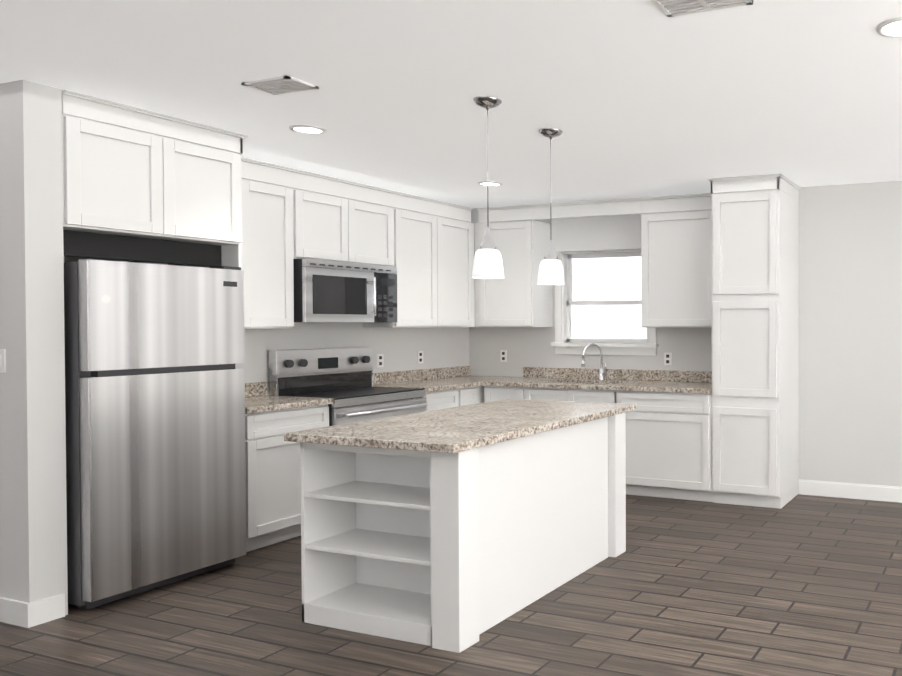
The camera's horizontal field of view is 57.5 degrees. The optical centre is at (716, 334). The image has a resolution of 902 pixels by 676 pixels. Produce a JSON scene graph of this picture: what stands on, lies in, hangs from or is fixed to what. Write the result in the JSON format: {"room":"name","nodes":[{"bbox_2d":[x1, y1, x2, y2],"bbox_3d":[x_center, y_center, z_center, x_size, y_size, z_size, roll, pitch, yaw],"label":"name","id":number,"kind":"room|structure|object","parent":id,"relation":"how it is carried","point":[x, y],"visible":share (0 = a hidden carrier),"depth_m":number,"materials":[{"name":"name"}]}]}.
{"room":"kitchen","nodes":[
{"label":"kitchen","id":0,"kind":"room"},
{"bbox_2d":[0,79,67,614],"bbox_3d":[-4.376,0.090,4.112,2.265,2.650,0.160,0,1,20],"label":"wall","id":1,"kind":"structure","parent":0,"point":[33,533],"depth_m":3.69,"materials":[{"name":"white paint"}]},
{"bbox_2d":[0,349,5,372],"bbox_3d":[-3.531,0.131,3.705,0.072,0.116,0.011,0,1,20],"label":"light switch","id":2,"kind":"object","parent":1,"relation":"attached to","point":[2,360],"visible":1,"depth_m":3.70,"materials":[{"name":"white plastic"}]},
{"bbox_2d":[0,593,64,627],"bbox_3d":[-4.375,1.358,4.110,2.280,0.115,0.155,0,1,20],"label":"baseboard","id":3,"kind":"structure","parent":1,"relation":"attached to","point":[26,614],"depth_m":3.69,"materials":[{"name":"white wood"}]},
{"bbox_2d":[64,180,468,394],"bbox_3d":[-3.281,0.065,5.886,0.120,2.650,3.930,0,1,20],"label":"wall","id":4,"kind":"structure","parent":0,"point":[439,347],"depth_m":6.42,"materials":[{"name":"white paint"}]},
{"bbox_2d":[62,90,248,269],"bbox_3d":[-3.412,-0.632,4.356,0.690,1.207,0.984,0,1,20],"label":"upper cabinet","id":5,"kind":"object","parent":4,"relation":"attached to","point":[133,194],"visible":0.83,"depth_m":4.18,"materials":[{"name":"white wood"}]},
{"bbox_2d":[241,157,252,328],"bbox_3d":[-3.356,-0.597,4.995,0.350,1.118,0.277,0,1,20],"label":"upper cabinet","id":6,"kind":"object","parent":4,"relation":"attached to","point":[246,166],"depth_m":5.05,"materials":[{"name":"white wood"}]},
{"bbox_2d":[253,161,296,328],"bbox_3d":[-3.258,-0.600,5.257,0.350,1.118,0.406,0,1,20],"label":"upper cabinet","id":7,"kind":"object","parent":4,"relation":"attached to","point":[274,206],"depth_m":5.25,"materials":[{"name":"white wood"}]},
{"bbox_2d":[297,169,356,262],"bbox_3d":[-3.093,-0.858,5.699,0.350,0.615,0.544,0,1,20],"label":"upper cabinet","id":8,"kind":"object","parent":4,"relation":"attached to","point":[326,224],"depth_m":5.65,"materials":[{"name":"white wood"}]},
{"bbox_2d":[293,259,396,321],"bbox_3d":[-2.967,-0.322,5.865,0.474,0.455,0.880,0,1,20],"label":"microwave","id":9,"kind":"object","parent":8,"relation":"attached to","point":[329,291],"visible":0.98,"depth_m":5.70,"materials":[{"name":"grey metal"}]},
{"bbox_2d":[357,185,396,266],"bbox_3d":[-2.948,-0.863,6.087,0.350,0.615,0.544,0,1,20],"label":"upper cabinet","id":10,"kind":"object","parent":4,"relation":"attached to","point":[376,222],"depth_m":6.11,"materials":[{"name":"white wood"}]},
{"bbox_2d":[377,354,383,367],"bbox_3d":[-2.949,0.230,6.591,0.008,0.116,0.072,0,1,20],"label":"electrical outlet","id":11,"kind":"object","parent":4,"relation":"attached to","point":[380,360],"visible":1,"depth_m":6.59,"materials":[{"name":"white plastic"}]},
{"bbox_2d":[363,193,444,327],"bbox_3d":[-2.753,-0.619,6.614,0.350,1.118,0.572,0,1,20],"label":"upper cabinet","id":12,"kind":"object","parent":4,"relation":"attached to","point":[429,253],"depth_m":6.57,"materials":[{"name":"white wood"}]},
{"bbox_2d":[417,351,422,363],"bbox_3d":[-2.778,0.214,7.050,0.008,0.116,0.072,0,1,20],"label":"electrical outlet","id":13,"kind":"object","parent":4,"relation":"attached to","point":[419,356],"visible":1,"depth_m":7.04,"materials":[{"name":"white plastic"}]},
{"bbox_2d":[445,205,474,326],"bbox_3d":[-2.600,-0.625,7.024,0.350,1.118,0.559,0,1,20],"label":"upper cabinet","id":14,"kind":"object","parent":4,"relation":"attached to","point":[459,232],"depth_m":7.05,"materials":[{"name":"white wood"}]},
{"bbox_2d":[0,494,901,675],"bbox_3d":[-1.403,1.492,2.180,9.440,0.100,9.840,0,1,20],"label":"floor","id":15,"kind":"structure","parent":0,"point":[803,585],"depth_m":3.75,"materials":[{"name":"brown wood"}]},
{"bbox_2d":[64,259,245,609],"bbox_3d":[-3.369,0.505,4.313,0.757,1.815,0.840,0,1,20],"label":"fridge","id":16,"kind":"object","parent":15,"relation":"on","point":[155,435],"visible":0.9,"depth_m":4.07,"materials":[{"name":"grey metal"}]},
{"bbox_2d":[245,404,328,551],"bbox_3d":[-3.153,0.948,5.159,0.630,0.904,0.646,0,1,20],"label":"base cabinet","id":17,"kind":"object","parent":15,"relation":"on","point":[273,483],"depth_m":4.96,"materials":[{"name":"white wood"}]},
{"bbox_2d":[245,366,518,413],"bbox_3d":[-2.743,0.410,6.214,0.658,0.139,2.943,0,1,20],"label":"countertop","id":18,"kind":"structure","parent":17,"relation":"on","point":[258,399],"depth_m":6.54,"materials":[{"name":"stone"}]},
{"bbox_2d":[269,347,427,425],"bbox_3d":[-2.822,0.753,5.868,0.708,1.275,0.910,0,1,20],"label":"range","id":19,"kind":"object","parent":15,"relation":"on","point":[342,378],"visible":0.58,"depth_m":5.81,"materials":[{"name":"grey metal"}]},
{"bbox_2d":[425,387,468,410],"bbox_3d":[-2.629,0.928,6.568,0.630,0.904,0.524,0,1,20],"label":"base cabinet","id":20,"kind":"object","parent":15,"relation":"on","point":[436,400],"depth_m":6.49,"materials":[{"name":"white wood"}]},
{"bbox_2d":[301,412,625,652],"bbox_3d":[-1.321,0.960,4.277,0.965,0.905,1.610,0,1,20],"label":"kitchen island","id":21,"kind":"object","parent":15,"relation":"on","point":[458,552],"visible":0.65,"depth_m":3.81,"materials":[{"name":"white wood"}]},
{"bbox_2d":[284,399,636,453],"bbox_3d":[-1.308,0.487,4.289,1.005,0.039,1.785,0,1,20],"label":"island countertop","id":22,"kind":"structure","parent":21,"relation":"on","point":[452,430],"depth_m":3.90,"materials":[{"name":"stone"}]},
{"bbox_2d":[469,386,480,404],"bbox_3d":[-2.530,0.925,6.831,0.630,0.904,0.335,0,1,20],"label":"base cabinet","id":23,"kind":"object","parent":15,"relation":"on","point":[474,392],"depth_m":6.83,"materials":[{"name":"white wood"}]},
{"bbox_2d":[481,386,484,402],"bbox_3d":[-2.370,0.918,7.262,0.630,0.904,0.732,0,1,20],"label":"base cabinet","id":24,"kind":"object","parent":15,"relation":"on","point":[482,387],"depth_m":6.96,"materials":[{"name":"white wood"}]},
{"bbox_2d":[484,386,571,401],"bbox_3d":[-1.790,0.921,7.101,0.514,0.904,0.630,0,1,20],"label":"base cabinet","id":25,"kind":"object","parent":15,"relation":"on","point":[491,393],"depth_m":6.73,"materials":[{"name":"white wood"}]},
{"bbox_2d":[604,390,713,501],"bbox_3d":[-0.385,0.928,6.577,0.942,0.904,0.630,0,1,20],"label":"base cabinet","id":26,"kind":"object","parent":15,"relation":"on","point":[668,444],"depth_m":6.27,"materials":[{"name":"white wood"}]},
{"bbox_2d":[482,367,711,393],"bbox_3d":[-0.991,0.504,6.782,2.222,0.342,0.658,0,1,20],"label":"countertop","id":27,"kind":"structure","parent":26,"relation":"on","point":[676,381],"depth_m":6.88,"materials":[{"name":"stone"}]},
{"bbox_2d":[581,343,606,379],"bbox_3d":[-1.130,0.255,7.027,0.199,0.346,0.208,0,1,20],"label":"faucet","id":28,"kind":"object","parent":27,"relation":"on","point":[602,371],"visible":1,"depth_m":7.05,"materials":[{"name":"silver metal"}]},
{"bbox_2d":[707,173,800,508],"bbox_3d":[0.325,0.061,6.290,0.619,2.647,0.650,0,1,20],"label":"pantry","id":29,"kind":"object","parent":15,"relation":"on","point":[755,328],"visible":1,"depth_m":6.03,"materials":[{"name":"white wood"}]},
{"bbox_2d":[0,0,901,207],"bbox_3d":[-1.403,-1.258,2.142,9.440,0.100,9.840,0,1,20],"label":"ceiling","id":30,"kind":"structure","parent":0,"point":[637,98],"depth_m":3.68,"materials":[{"name":"white paint"}]},
{"bbox_2d":[242,75,318,94],"bbox_3d":[-2.146,-1.223,3.700,0.300,0.012,0.180,0,1,20],"label":"ceiling vent","id":31,"kind":"object","parent":30,"relation":"in","point":[286,84],"visible":0.98,"depth_m":3.68,"materials":[{"name":"white metal"}]},
{"bbox_2d":[289,125,326,133],"bbox_3d":[-2.471,-1.236,4.546,0.204,0.010,0.204,0,1,20],"label":"recessed light","id":32,"kind":"object","parent":30,"relation":"in","point":[306,129],"visible":0.98,"depth_m":4.54,"materials":[{"name":"white"}]},
{"bbox_2d":[472,96,503,278],"bbox_3d":[-1.207,-0.765,3.965,0.165,0.934,0.165,0,1,20],"label":"pendant light","id":33,"kind":"object","parent":30,"relation":"hanging from","point":[488,263],"visible":1,"depth_m":3.92,"materials":[{"name":"white glass"}]},
{"bbox_2d":[478,181,502,186],"bbox_3d":[-1.900,-1.261,6.308,0.204,0.010,0.204,0,1,20],"label":"recessed light","id":34,"kind":"object","parent":30,"relation":"in","point":[490,183],"visible":0.94,"depth_m":6.29,"materials":[{"name":"white"}]},
{"bbox_2d":[537,128,564,284],"bbox_3d":[-1.014,-0.774,4.597,0.165,0.934,0.165,0,1,20],"label":"pendant light","id":35,"kind":"object","parent":30,"relation":"hanging from","point":[551,270],"visible":1,"depth_m":4.55,"materials":[{"name":"white glass"}]},
{"bbox_2d":[650,0,752,17],"bbox_3d":[-0.064,-1.209,2.700,0.340,0.012,0.220,0,1,20],"label":"ceiling vent","id":36,"kind":"object","parent":30,"relation":"in","point":[671,8],"visible":0.96,"depth_m":2.76,"materials":[{"name":"white metal"}]},
{"bbox_2d":[876,17,901,37],"bbox_3d":[0.734,-1.214,2.979,0.204,0.010,0.204,0,1,20],"label":"recessed light","id":37,"kind":"object","parent":30,"relation":"in","point":[891,28],"visible":1,"depth_m":2.98,"materials":[{"name":"white"}]},
{"bbox_2d":[469,181,901,493],"bbox_3d":[1.043,0.058,6.436,7.840,2.650,0.120,0,1,20],"label":"wall","id":38,"kind":"structure","parent":0,"point":[850,334],"depth_m":6.38,"materials":[{"name":"white paint"}]},
{"bbox_2d":[500,350,506,361],"bbox_3d":[-2.142,0.217,7.555,0.072,0.116,0.008,0,1,20],"label":"electrical outlet","id":39,"kind":"object","parent":38,"relation":"attached to","point":[503,355],"visible":1,"depth_m":7.55,"materials":[{"name":"white plastic"}]},
{"bbox_2d":[475,193,711,327],"bbox_3d":[-1.095,-0.635,6.959,2.553,1.140,0.370,0,1,20],"label":"upper cabinet","id":40,"kind":"object","parent":38,"relation":"attached to","point":[676,267],"visible":0.85,"depth_m":6.62,"materials":[{"name":"white wood"}]},
{"bbox_2d":[550,213,645,251],"bbox_3d":[-1.091,-0.971,7.109,1.110,0.352,0.032,0,1,20],"label":"wall","id":41,"kind":"structure","parent":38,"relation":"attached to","point":[609,232],"depth_m":7.12,"materials":[{"name":"grey paint"}]},
{"bbox_2d":[551,249,658,355],"bbox_3d":[-1.052,-0.336,7.179,1.120,1.055,0.180,0,1,20],"label":"window","id":42,"kind":"structure","parent":38,"relation":"in","point":[565,343],"depth_m":7.25,"materials":[{"name":"white"}]},
{"bbox_2d":[664,353,671,364],"bbox_3d":[-0.451,0.226,6.925,0.072,0.116,0.008,0,1,20],"label":"electrical outlet","id":43,"kind":"object","parent":38,"relation":"attached to","point":[667,358],"visible":1,"depth_m":6.92,"materials":[{"name":"white plastic"}]},
{"bbox_2d":[799,479,901,502],"bbox_3d":[2.646,1.328,5.784,4.130,0.127,0.014,0,1,20],"label":"baseboard","id":44,"kind":"structure","parent":38,"relation":"attached to","point":[854,491],"depth_m":6.34,"materials":[{"name":"white wood"}]},
{"label":"outside","id":45,"kind":"structure","parent":0,"visible":0},
{"bbox_2d":[571,257,646,338],"bbox_3d":[-0.022,-0.659,9.437,5.500,4.000,0.020,0,1,20],"label":"window","id":46,"kind":"structure","parent":45,"point":[608,279],"depth_m":9.96,"materials":[{"name":"glass"}]}
]}

